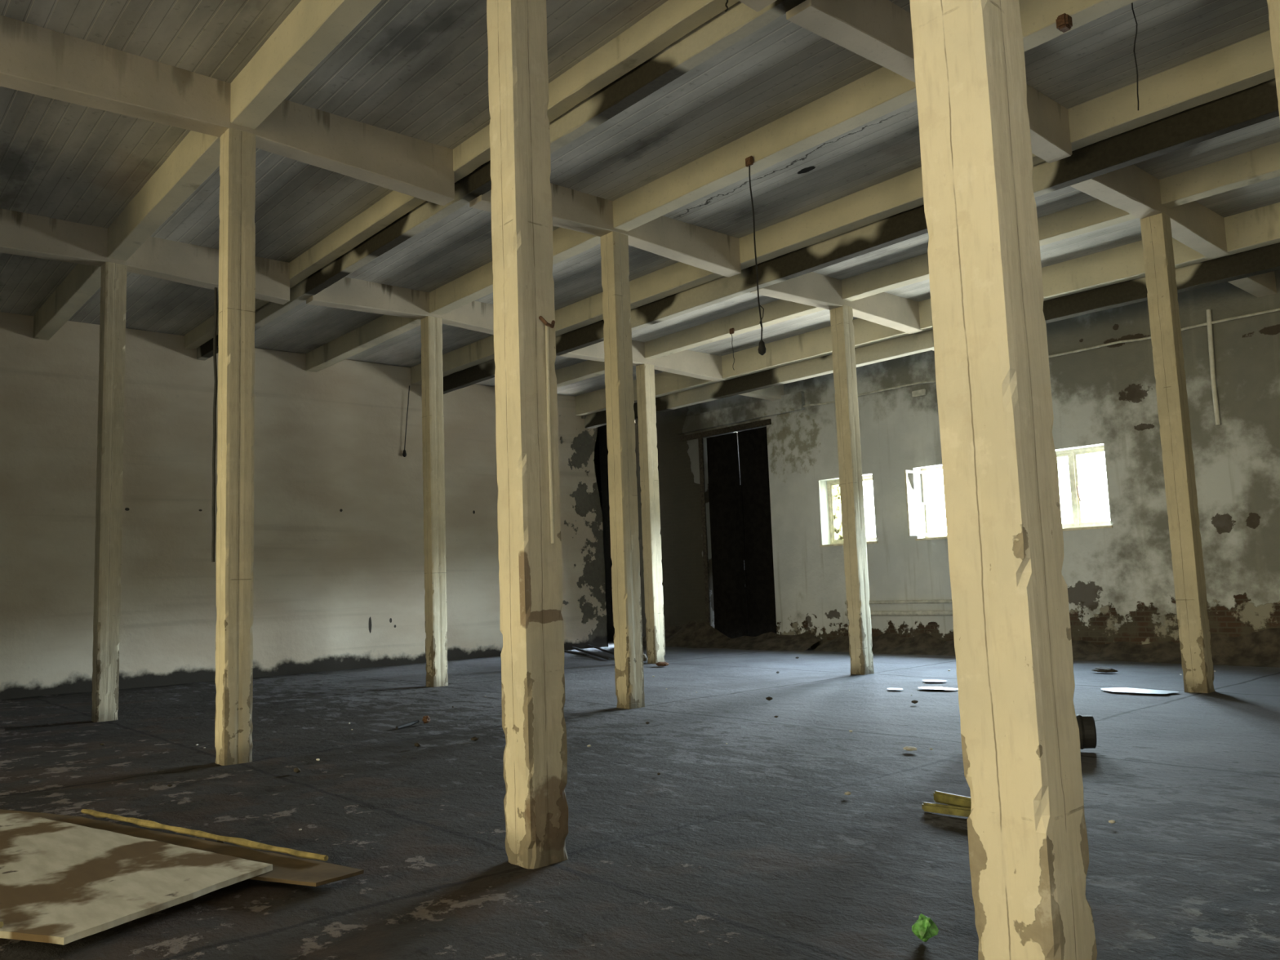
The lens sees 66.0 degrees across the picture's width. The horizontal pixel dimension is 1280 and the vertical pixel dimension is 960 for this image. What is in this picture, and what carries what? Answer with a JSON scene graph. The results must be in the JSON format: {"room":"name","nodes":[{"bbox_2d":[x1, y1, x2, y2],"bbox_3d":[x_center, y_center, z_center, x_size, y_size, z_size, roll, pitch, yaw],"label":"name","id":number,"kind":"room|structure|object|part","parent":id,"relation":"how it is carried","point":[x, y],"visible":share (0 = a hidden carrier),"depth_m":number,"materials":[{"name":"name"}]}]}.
{"room":"warehouse","nodes":[
{"label":"warehouse","id":0,"kind":"room"},
{"bbox_2d":[0,311,635,699],"bbox_3d":[-6.384,0.689,20.645,17.500,6.640,0.350,3,-8,-41],"label":"wall","id":1,"kind":"structure","parent":0,"point":[339,562],"depth_m":19.43,"materials":[{"name":"paint"}]},
{"bbox_2d":[402,385,409,457],"bbox_3d":[-5.146,-1.293,21.672,0.172,1.596,0.090,3,-8,-41],"label":"hanging cable","id":2,"kind":"object","parent":1,"relation":"hanging from","point":[404,454],"visible":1,"depth_m":21.62,"materials":[{"name":"rubber"}]},
{"bbox_2d":[0,0,667,335],"bbox_3d":[-7.843,-4.484,3.764,18.980,0.170,24.700,3,-8,-41],"label":"ceiling","id":3,"kind":"structure","parent":0,"point":[418,69],"depth_m":10.29,"materials":[{"name":"concrete"}]},
{"bbox_2d":[33,0,381,340],"bbox_3d":[-2.647,-3.899,8.292,0.248,0.414,23.985,3,-8,-41],"label":"ceiling beam","id":4,"kind":"structure","parent":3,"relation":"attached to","point":[313,28],"depth_m":10.13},
{"bbox_2d":[184,0,738,350],"bbox_3d":[-0.788,-3.869,9.911,0.197,0.264,23.985,3,-8,-41],"label":"ceiling beam","id":5,"kind":"structure","parent":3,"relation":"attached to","point":[672,20],"depth_m":9.78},
{"bbox_2d":[724,0,728,11],"bbox_3d":[0.712,-3.873,7.927,0.034,0.268,0.112,-7,-8,37],"label":"wire","id":6,"kind":"object","parent":5,"relation":"hanging from","point":[726,2],"visible":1,"depth_m":7.89,"materials":[{"name":"rubber"}]},
{"bbox_2d":[598,425,642,645],"bbox_3d":[-2.062,1.395,26.693,3.000,6.400,3.300,3,-8,-41],"label":"wall","id":7,"kind":"structure","parent":0,"point":[603,451],"depth_m":27.36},
{"bbox_2d":[0,644,1279,959],"bbox_3d":[-3.384,2.392,6.979,30.700,0.028,25.100,3,-8,-41],"label":"floor","id":8,"kind":"structure","parent":0,"point":[751,846],"depth_m":6.67,"materials":[{"name":"concrete"}]},
{"bbox_2d":[91,262,126,722],"bbox_3d":[-7.082,0.111,13.155,0.274,6.160,0.278,3,-8,-41],"label":"column","id":9,"kind":"structure","parent":8,"relation":"on","point":[110,427],"depth_m":13.05,"materials":[{"name":"beige paint"}]},
{"bbox_2d":[0,208,289,304],"bbox_3d":[-7.165,-3.092,13.519,4.680,0.591,0.270,3,-8,-41],"label":"girder","id":10,"kind":"object","parent":9,"relation":"on","point":[25,234],"visible":0.82,"depth_m":13.55,"materials":[{"name":"paint"}]},
{"bbox_2d":[0,808,364,886],"bbox_3d":[-3.418,2.238,6.231,4.397,0.071,0.848,-5,-7,24],"label":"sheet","id":11,"kind":"object","parent":8,"relation":"on","point":[286,868],"depth_m":5.74,"materials":[{"name":"brown wood"}]},
{"bbox_2d":[0,813,272,945],"bbox_3d":[-3.895,2.185,5.706,4.031,0.040,1.455,-6,-7,33],"label":"board","id":12,"kind":"object","parent":11,"relation":"on","point":[63,883],"depth_m":5.13,"materials":[{"name":"beige wood"}]},
{"bbox_3d":[-2.806,2.193,6.143,2.636,0.045,0.052,-6,-7,34],"label":"foam strip","id":13,"kind":"part","parent":11,"relation":"part of","materials":[{"name":"yellow plastic"}]},
{"bbox_2d":[214,128,255,765],"bbox_3d":[-3.902,-0.390,9.514,0.273,6.160,0.273,3,-8,-41],"label":"column","id":14,"kind":"structure","parent":8,"relation":"on","point":[233,726],"depth_m":9.40,"materials":[{"name":"beige paint"}]},
{"bbox_2d":[211,287,217,561],"bbox_3d":[-4.120,-0.555,9.548,0.043,2.691,0.043,-3,-6,4],"label":"cable","id":15,"kind":"object","parent":14,"relation":"attached to","point":[215,288],"visible":1,"depth_m":9.54,"materials":[{"name":"rubber"}]},
{"bbox_2d":[0,14,454,205],"bbox_3d":[-3.987,-3.593,9.880,4.680,0.590,0.271,3,-8,-41],"label":"girder","id":16,"kind":"object","parent":14,"relation":"on","point":[35,60],"visible":0.96,"depth_m":9.49,"materials":[{"name":"paint"}]},
{"bbox_2d":[293,767,300,773],"bbox_3d":[-2.944,2.493,8.465,0.053,0.048,0.087,3,-8,-38],"label":"clod","id":17,"kind":"object","parent":8,"relation":"on","point":[296,770],"visible":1,"depth_m":8.44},
{"bbox_2d":[395,720,418,729],"bbox_3d":[-2.638,2.777,11.185,0.046,0.064,0.338,-5,-7,29],"label":"stick","id":18,"kind":"object","parent":8,"relation":"on","point":[411,723],"visible":1,"depth_m":11.16,"materials":[{"name":"wood"}]},
{"bbox_2d":[414,742,420,746],"bbox_3d":[-2.178,2.591,9.642,0.052,0.047,0.085,2,-7,-35],"label":"clod","id":19,"kind":"object","parent":8,"relation":"on","point":[416,744],"visible":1,"depth_m":9.62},
{"bbox_2d":[422,715,430,724],"bbox_3d":[-2.475,2.771,11.393,0.090,0.092,0.095,-5,-7,25],"label":"clod","id":20,"kind":"object","parent":8,"relation":"on","point":[426,719],"visible":1,"depth_m":11.37,"materials":[{"name":"soil"}]},
{"bbox_2d":[420,315,448,687],"bbox_3d":[-3.413,0.315,16.333,0.276,6.160,0.278,3,-8,-41],"label":"column","id":21,"kind":"structure","parent":8,"relation":"on","point":[432,373],"depth_m":16.23,"materials":[{"name":"beige paint"}]},
{"bbox_2d":[306,276,493,334],"bbox_3d":[-3.460,-2.860,16.724,4.410,0.523,0.270,3,-8,-41],"label":"girder","id":22,"kind":"object","parent":21,"relation":"on","point":[347,293],"visible":0.62,"depth_m":16.09,"materials":[{"name":"paint"}]},
{"bbox_2d":[471,736,479,741],"bbox_3d":[-1.656,2.599,9.899,0.086,0.048,0.052,-1,-6,-9],"label":"clod","id":23,"kind":"object","parent":8,"relation":"on","point":[475,738],"visible":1,"depth_m":9.88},
{"bbox_2d":[486,0,568,869],"bbox_3d":[-0.684,-0.897,5.830,0.272,6.160,0.274,3,-8,-41],"label":"column","id":24,"kind":"structure","parent":8,"relation":"on","point":[535,805],"depth_m":5.66,"materials":[{"name":"beige paint"}]},
{"bbox_2d":[538,315,555,543],"bbox_3d":[-0.513,-0.298,5.684,0.099,1.327,0.067,3,-8,-41],"label":"conduit","id":25,"kind":"object","parent":24,"relation":"attached to","point":[541,318],"visible":1,"depth_m":5.69,"materials":[{"name":"metal"}]},
{"bbox_2d":[737,0,776,12],"bbox_3d":[-0.768,-4.101,6.195,4.680,0.589,0.271,3,-8,-41],"label":"girder","id":26,"kind":"object","parent":24,"relation":"on","point":[756,5],"visible":1,"depth_m":7.68,"materials":[{"name":"paint"}]},
{"bbox_2d":[564,649,589,656],"bbox_3d":[-1.499,3.917,22.365,0.060,0.065,1.898,0,-7,-23],"label":"pole","id":27,"kind":"object","parent":8,"relation":"on","point":[565,651],"visible":0.79,"depth_m":22.15,"materials":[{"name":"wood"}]},
{"bbox_2d":[571,646,611,660],"bbox_3d":[-1.112,3.830,21.848,0.056,0.086,3.891,0,-6,-15],"label":"pole","id":28,"kind":"object","parent":8,"relation":"on","point":[572,647],"visible":0.98,"depth_m":21.49,"materials":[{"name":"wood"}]},
{"bbox_2d":[587,644,613,654],"bbox_3d":[-0.728,3.785,21.789,0.044,0.104,4.384,-1,-6,-14],"label":"pole","id":29,"kind":"object","parent":8,"relation":"on","point":[589,645],"visible":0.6,"depth_m":22.33,"materials":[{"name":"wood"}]},
{"bbox_2d":[600,231,644,709],"bbox_3d":[-0.231,-0.185,12.696,0.273,6.160,0.277,3,-8,-41],"label":"column","id":30,"kind":"structure","parent":8,"relation":"on","point":[616,309],"depth_m":12.59,"materials":[{"name":"beige paint"}]},
{"bbox_2d":[469,182,741,277],"bbox_3d":[-0.281,-3.362,13.085,4.410,0.521,0.270,3,-8,-41],"label":"girder","id":31,"kind":"object","parent":30,"relation":"on","point":[695,246],"visible":0.73,"depth_m":13.38,"materials":[{"name":"paint"}]},
{"bbox_2d":[643,653,647,661],"bbox_3d":[0.003,3.482,19.310,0.286,0.171,0.296,-4,-6,17],"label":"concrete block","id":32,"kind":"object","parent":8,"relation":"on","point":[645,658],"visible":0.29,"depth_m":19.25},
{"bbox_2d":[635,363,665,663],"bbox_3d":[0.209,0.631,19.453,0.277,5.930,0.276,3,-8,-41],"label":"column","id":33,"kind":"structure","parent":8,"relation":"on","point":[645,373],"depth_m":19.35,"materials":[{"name":"beige paint"}]},
{"bbox_2d":[559,340,724,382],"bbox_3d":[0.139,-2.468,19.813,4.200,0.511,0.268,3,-8,-41],"label":"girder","id":34,"kind":"object","parent":33,"relation":"on","point":[699,365],"visible":0.66,"depth_m":20.19,"materials":[{"name":"paint"}]},
{"bbox_2d":[655,662,668,666],"bbox_3d":[0.410,3.387,18.129,0.172,0.082,0.288,3,-8,-41],"label":"brick piece","id":35,"kind":"object","parent":8,"relation":"on","point":[658,664],"visible":1,"depth_m":18.06,"materials":[{"name":"brick"}]},
{"bbox_2d":[642,621,822,651],"bbox_3d":[1.695,3.628,23.093,0.843,0.593,5.850,3,-8,-41],"label":"rubble heap","id":36,"kind":"object","parent":8,"relation":"on","point":[692,634],"visible":0.83,"depth_m":22.91,"materials":[{"name":"brown soil"}]},
{"bbox_2d":[830,304,874,675],"bbox_3d":[3.395,0.130,15.813,0.273,5.930,0.274,3,-8,-41],"label":"column","id":37,"kind":"structure","parent":8,"relation":"on","point":[849,448],"depth_m":15.71,"materials":[{"name":"beige paint"}]},
{"bbox_2d":[750,271,922,333],"bbox_3d":[3.317,-2.967,16.174,4.200,0.514,0.270,3,-8,-41],"label":"girder","id":38,"kind":"object","parent":37,"relation":"on","point":[811,289],"visible":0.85,"depth_m":15.99,"materials":[{"name":"paint"}]},
{"bbox_2d":[902,746,917,751],"bbox_3d":[2.334,2.321,8.515,0.126,0.036,0.105,-5,-7,23],"label":"scrap","id":39,"kind":"object","parent":8,"relation":"on","point":[906,748],"visible":1,"depth_m":8.49,"materials":[{"name":"paper"}]},
{"bbox_2d":[911,913,938,942],"bbox_3d":[1.177,1.859,4.082,0.087,0.104,0.090,0,-6,-16],"label":"wrapper","id":40,"kind":"object","parent":8,"relation":"on","point":[924,928],"visible":1,"depth_m":4.06,"materials":[{"name":"green plastic"}]},
{"bbox_2d":[923,680,945,681],"bbox_3d":[4.137,2.834,13.917,0.261,0.001,0.383,3,-8,-41],"label":"puddle","id":41,"kind":"object","parent":8,"relation":"on","point":[923,680],"visible":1,"depth_m":13.90,"materials":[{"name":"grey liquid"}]},
{"bbox_2d":[918,686,958,689],"bbox_3d":[3.929,2.743,12.987,0.311,0.001,0.576,3,-8,-41],"label":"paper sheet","id":42,"kind":"object","parent":8,"relation":"on","point":[922,687],"visible":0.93,"depth_m":12.99,"materials":[{"name":"white paper"}]},
{"bbox_2d":[921,791,971,817],"bbox_3d":[1.997,2.055,6.231,0.174,0.105,0.401,3,-8,-41],"label":"plank","id":43,"kind":"object","parent":8,"relation":"on","point":[957,805],"visible":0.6,"depth_m":6.25,"materials":[{"name":"yellow wood"}]},
{"bbox_2d":[909,0,1097,959],"bbox_3d":[1.132,-1.226,3.344,0.275,6.160,0.272,3,-8,-41],"label":"column","id":44,"kind":"structure","parent":8,"relation":"on","point":[1028,850],"depth_m":3.12,"materials":[{"name":"beige paint"}]},
{"bbox_2d":[813,627,1279,667],"bbox_3d":[9.456,2.450,14.383,0.612,0.540,17.400,3,-8,-41],"label":"rubble heap","id":45,"kind":"object","parent":8,"relation":"on","point":[1260,648],"visible":0.59,"depth_m":16.07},
{"bbox_2d":[1075,713,1096,749],"bbox_3d":[3.550,2.130,8.350,0.550,0.294,0.294,-4,-6,17],"label":"drum","id":46,"kind":"object","parent":8,"relation":"on","point":[1086,726],"visible":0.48,"depth_m":8.18,"materials":[{"name":"metal"}]},
{"bbox_2d":[1092,666,1118,672],"bbox_3d":[6.738,2.755,14.298,0.201,0.077,0.375,3,-8,-41],"label":"brick piece","id":47,"kind":"object","parent":8,"relation":"on","point":[1103,669],"visible":1,"depth_m":14.23,"materials":[{"name":"grey brick"}]},
{"bbox_2d":[1101,687,1178,693],"bbox_3d":[6.045,2.559,11.973,0.482,0.001,0.887,3,-8,-41],"label":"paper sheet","id":48,"kind":"object","parent":8,"relation":"on","point":[1117,689],"visible":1,"depth_m":11.95,"materials":[{"name":"white paper"}]},
{"bbox_2d":[1140,211,1214,693],"bbox_3d":[6.609,-0.377,12.130,0.272,5.930,0.274,3,-8,-41],"label":"column","id":49,"kind":"structure","parent":8,"relation":"on","point":[1189,583],"depth_m":12.03,"materials":[{"name":"beige paint"}]},
{"bbox_2d":[1070,164,1229,258],"bbox_3d":[6.536,-3.475,12.489,4.200,0.511,0.268,3,-8,-41],"label":"girder","id":50,"kind":"object","parent":49,"relation":"on","point":[1131,188],"visible":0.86,"depth_m":12.22,"materials":[{"name":"paint"}]},
{"bbox_2d":[1266,0,1279,117],"bbox_3d":[4.835,-0.983,6.897,0.273,6.160,0.277,3,-8,-41],"label":"column","id":51,"kind":"structure","parent":8,"relation":"on","point":[1273,6],"depth_m":7.12,"materials":[{"name":"beige paint"}]},
{"bbox_3d":[2.989,-0.693,9.010,0.272,6.160,0.272,3,-8,-41],"label":"column","id":52,"kind":"structure","parent":8,"relation":"on","visible":0},
{"bbox_2d":[786,0,1071,163],"bbox_3d":[2.938,-3.868,9.400,4.410,0.523,0.269,3,-8,-41],"label":"girder","id":53,"kind":"object","parent":52,"relation":"on","point":[877,31],"visible":0.47,"depth_m":8.60,"materials":[{"name":"paint"}]},
{"bbox_2d":[254,0,1270,367],"bbox_3d":[1.154,-3.949,11.549,4.840,0.220,24.700,3,-8,-41],"label":"ceiling","id":54,"kind":"structure","parent":0,"point":[782,67],"depth_m":11.19,"materials":[{"name":"concrete"}]},
{"bbox_2d":[196,0,805,360],"bbox_3d":[-0.622,-3.736,10.039,0.168,0.394,23.985,3,-8,-41],"label":"beam","id":55,"kind":"structure","parent":54,"relation":"attached to","point":[725,29],"depth_m":9.85,"materials":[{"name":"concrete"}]},
{"bbox_2d":[305,0,1137,372],"bbox_3d":[0.998,-3.608,11.436,0.324,0.470,23.985,3,-8,-41],"label":"ceiling beam","id":56,"kind":"structure","parent":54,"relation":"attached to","point":[882,91],"depth_m":11.18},
{"bbox_2d":[745,155,766,355],"bbox_3d":[1.274,-2.483,10.873,0.086,2.265,0.143,3,-8,-41],"label":"hanging cable","id":57,"kind":"object","parent":56,"relation":"hanging from","point":[749,160],"visible":1,"depth_m":10.87,"materials":[{"name":"plastic"}]},
{"bbox_2d":[760,305,764,330],"bbox_3d":[1.331,-1.776,10.764,0.066,0.304,0.024,-7,-8,37],"label":"wire","id":58,"kind":"object","parent":57,"relation":"hanging from","point":[760,305],"visible":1,"depth_m":10.76,"materials":[{"name":"rubber"}]},
{"bbox_3d":[3.579,-3.857,8.315,0.120,0.120,0.100,3,-8,-41],"label":"iron bracket","id":59,"kind":"part","parent":56,"relation":"part of","materials":[{"name":"brown metal"}]},
{"bbox_2d":[410,30,1275,385],"bbox_3d":[2.838,-3.549,13.035,0.248,0.383,23.985,3,-8,-41],"label":"ceiling beam","id":60,"kind":"structure","parent":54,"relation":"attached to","point":[1246,64],"depth_m":12.39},
{"bbox_2d":[1131,2,1138,110],"bbox_3d":[4.338,-3.761,8.624,0.029,1.082,0.066,1,-7,-28],"label":"hanging wire","id":61,"kind":"object","parent":54,"relation":"hanging from","point":[1132,2],"visible":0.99,"depth_m":8.62,"materials":[{"name":"rubber"}]},
{"bbox_2d":[474,115,1279,396],"bbox_3d":[4.704,-3.648,14.609,4.550,0.410,24.700,3,-8,-41],"label":"ceiling","id":62,"kind":"structure","parent":0,"point":[1265,193],"depth_m":14.70,"materials":[{"name":"concrete"}]},
{"bbox_2d":[443,78,1279,394],"bbox_3d":[3.043,-3.295,13.179,0.167,0.474,23.985,3,-8,-41],"label":"beam","id":63,"kind":"structure","parent":62,"relation":"attached to","point":[1259,103],"depth_m":12.60,"materials":[{"name":"concrete"}]},
{"bbox_2d":[555,141,1279,387],"bbox_3d":[4.649,-3.279,14.580,0.248,0.324,23.985,3,-8,-41],"label":"ceiling beam","id":64,"kind":"structure","parent":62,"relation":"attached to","point":[1260,164],"depth_m":14.79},
{"bbox_2d":[728,328,734,370],"bbox_3d":[1.667,-2.350,17.735,0.041,0.772,0.100,3,-8,-41],"label":"hanging wire","id":65,"kind":"object","parent":64,"relation":"hanging from","point":[731,330],"visible":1,"depth_m":17.74,"materials":[{"name":"rubber"}]},
{"bbox_2d":[575,202,1279,416],"bbox_3d":[6.295,-3.104,15.993,0.218,0.494,23.985,3,-8,-41],"label":"ceiling beam","id":66,"kind":"structure","parent":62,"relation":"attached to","point":[1257,228],"depth_m":15.61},
{"bbox_2d":[635,270,1279,648],"bbox_3d":[8.142,-0.011,16.911,0.500,6.200,24.400,3,-8,-41],"label":"wall","id":67,"kind":"structure","parent":0,"point":[1119,580],"depth_m":17.02,"materials":[{"name":"paint"}]},
{"bbox_2d":[680,418,771,626],"bbox_3d":[2.099,1.293,23.401,0.070,5.110,3.000,3,-8,-41],"label":"trim","id":68,"kind":"structure","parent":67,"relation":"attached to","point":[700,436],"depth_m":23.96,"materials":[{"name":"black wood"}]},
{"bbox_2d":[675,391,804,434],"bbox_3d":[2.291,-1.553,23.326,0.127,0.403,4.050,3,-8,-41],"label":"trim","id":69,"kind":"structure","parent":67,"relation":"attached to","point":[794,402],"depth_m":23.14,"materials":[{"name":"paint"}]},
{"bbox_2d":[706,426,777,638],"bbox_3d":[2.422,1.323,23.278,0.100,4.980,2.120,3,-8,-41],"label":"door","id":70,"kind":"structure","parent":67,"relation":"in","point":[742,551],"depth_m":23.28,"materials":[{"name":"black wood"}]},
{"bbox_2d":[737,384,784,400],"bbox_3d":[2.612,-2.059,21.915,1.520,0.444,0.269,3,-8,-41],"label":"girder","id":71,"kind":"object","parent":67,"relation":"attached to","point":[775,393],"visible":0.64,"depth_m":22.00,"materials":[{"name":"paint"}]},
{"bbox_2d":[820,475,877,546],"bbox_3d":[4.498,0.662,20.950,0.405,1.445,1.460,3,-8,-41],"label":"window","id":72,"kind":"structure","parent":67,"relation":"in","point":[832,499],"depth_m":21.44,"materials":[{"name":"paint"}]},
{"bbox_3d":[4.393,0.685,21.303,0.040,1.290,0.610,3,-8,-41],"label":"sash","id":73,"kind":"part","parent":72,"relation":"part of","materials":[{"name":"paint"}]},
{"bbox_3d":[4.393,0.685,21.303,0.004,1.200,0.520,3,-8,-41],"label":"pane","id":74,"kind":"part","parent":72,"relation":"part of","materials":[{"name":"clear glass"}]},
{"bbox_3d":[4.489,1.358,20.847,0.315,0.040,1.460,3,-8,-41],"label":"sill","id":75,"kind":"part","parent":72,"relation":"part of","materials":[{"name":"paint"}]},
{"bbox_3d":[4.832,0.617,20.801,0.040,1.290,0.610,3,-8,-41],"label":"sash","id":76,"kind":"part","parent":72,"relation":"part of","materials":[{"name":"paint"}]},
{"bbox_2d":[844,599,951,604],"bbox_3d":[5.364,2.410,19.490,0.069,0.070,3.200,3,-8,-41],"label":"pipe","id":77,"kind":"object","parent":67,"relation":"attached to","point":[948,601],"visible":0.62,"depth_m":19.52,"materials":[{"name":"grey metal"}]},
{"bbox_2d":[844,610,952,616],"bbox_3d":[5.241,2.654,19.616,0.099,0.104,2.800,3,-8,-41],"label":"pipe","id":78,"kind":"object","parent":67,"relation":"attached to","point":[893,613],"visible":0.69,"depth_m":19.47,"materials":[{"name":"metal"}]},
{"bbox_2d":[911,388,926,397],"bbox_3d":[5.553,-1.726,19.598,0.060,0.120,0.300,3,-8,-41],"label":"junction box","id":79,"kind":"object","parent":67,"relation":"attached to","point":[922,392],"visible":1,"depth_m":19.57,"materials":[{"name":"grey plastic"}]},
{"bbox_2d":[904,466,946,540],"bbox_3d":[5.947,0.411,19.074,0.690,1.445,1.460,3,-8,-41],"label":"window","id":80,"kind":"structure","parent":67,"relation":"in","point":[918,509],"depth_m":19.52,"materials":[{"name":"paint"}]},
{"bbox_3d":[5.488,0.459,19.541,0.610,1.290,0.040,3,-8,-38],"label":"sash","id":81,"kind":"part","parent":80,"relation":"part of","materials":[{"name":"paint"}]},
{"bbox_3d":[5.489,0.479,19.539,0.510,1.150,0.004,3,-8,-38],"label":"pane","id":82,"kind":"part","parent":80,"relation":"part of","materials":[{"name":"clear glass"}]},
{"bbox_3d":[6.046,1.113,19.064,0.315,0.040,1.460,3,-8,-41],"label":"sill","id":83,"kind":"part","parent":80,"relation":"part of","materials":[{"name":"paint"}]},
{"bbox_3d":[6.174,0.406,19.272,0.090,1.410,1.400,3,-8,-41],"label":"frame","id":84,"kind":"part","parent":80,"relation":"part of","materials":[{"name":"paint"}]},
{"bbox_2d":[803,307,1279,407],"bbox_3d":[9.359,-2.514,15.215,0.044,0.088,17.850,3,-8,-41],"label":"pipe","id":85,"kind":"object","parent":67,"relation":"attached to","point":[1278,308],"visible":0.57,"depth_m":16.79,"materials":[{"name":"grey metal"}]},
{"bbox_2d":[1055,445,1112,531],"bbox_3d":[7.609,0.172,17.388,0.405,1.445,1.470,3,-8,-41],"label":"window","id":86,"kind":"structure","parent":67,"relation":"in","point":[1077,524],"depth_m":17.43,"materials":[{"name":"paint"}]},
{"bbox_3d":[7.503,0.196,17.743,0.040,1.290,0.615,3,-8,-41],"label":"sash","id":87,"kind":"part","parent":86,"relation":"part of","materials":[{"name":"paint"}]},
{"bbox_3d":[7.729,0.253,17.366,0.037,0.305,0.086,-1,-6,-14],"label":"handle","id":88,"kind":"part","parent":86,"relation":"part of","materials":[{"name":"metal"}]},
{"bbox_3d":[7.601,0.868,17.285,0.315,0.040,1.470,3,-8,-41],"label":"sill","id":89,"kind":"part","parent":86,"relation":"part of","materials":[{"name":"paint"}]},
{"bbox_3d":[7.945,0.126,17.237,0.040,1.290,0.615,3,-8,-41],"label":"sash","id":90,"kind":"part","parent":86,"relation":"part of","materials":[{"name":"glass"}]},
{"bbox_2d":[1205,309,1220,425],"bbox_3d":[9.031,-1.778,15.531,0.076,1.845,0.101,3,-8,-41],"label":"pipe","id":91,"kind":"object","parent":67,"relation":"attached to","point":[1210,335],"visible":1,"depth_m":15.52,"materials":[{"name":"plastic"}]},
{"bbox_2d":[1227,271,1276,297],"bbox_3d":[9.008,-3.068,14.593,1.520,0.442,0.270,3,-8,-41],"label":"girder","id":92,"kind":"object","parent":67,"relation":"attached to","point":[1264,284],"visible":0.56,"depth_m":14.68,"materials":[{"name":"paint"}]},
{"bbox_3d":[7.271,-3.346,16.809,2.230,0.710,24.700,3,-8,-41],"label":"ceiling","id":93,"kind":"structure","parent":0,"visible":0},
{"bbox_2d":[584,242,1279,428],"bbox_3d":[6.514,-2.790,16.141,0.208,0.488,23.985,3,-8,-41],"label":"beam","id":94,"kind":"structure","parent":93,"relation":"attached to","point":[1266,259],"depth_m":15.94,"materials":[{"name":"concrete"}]}
]}

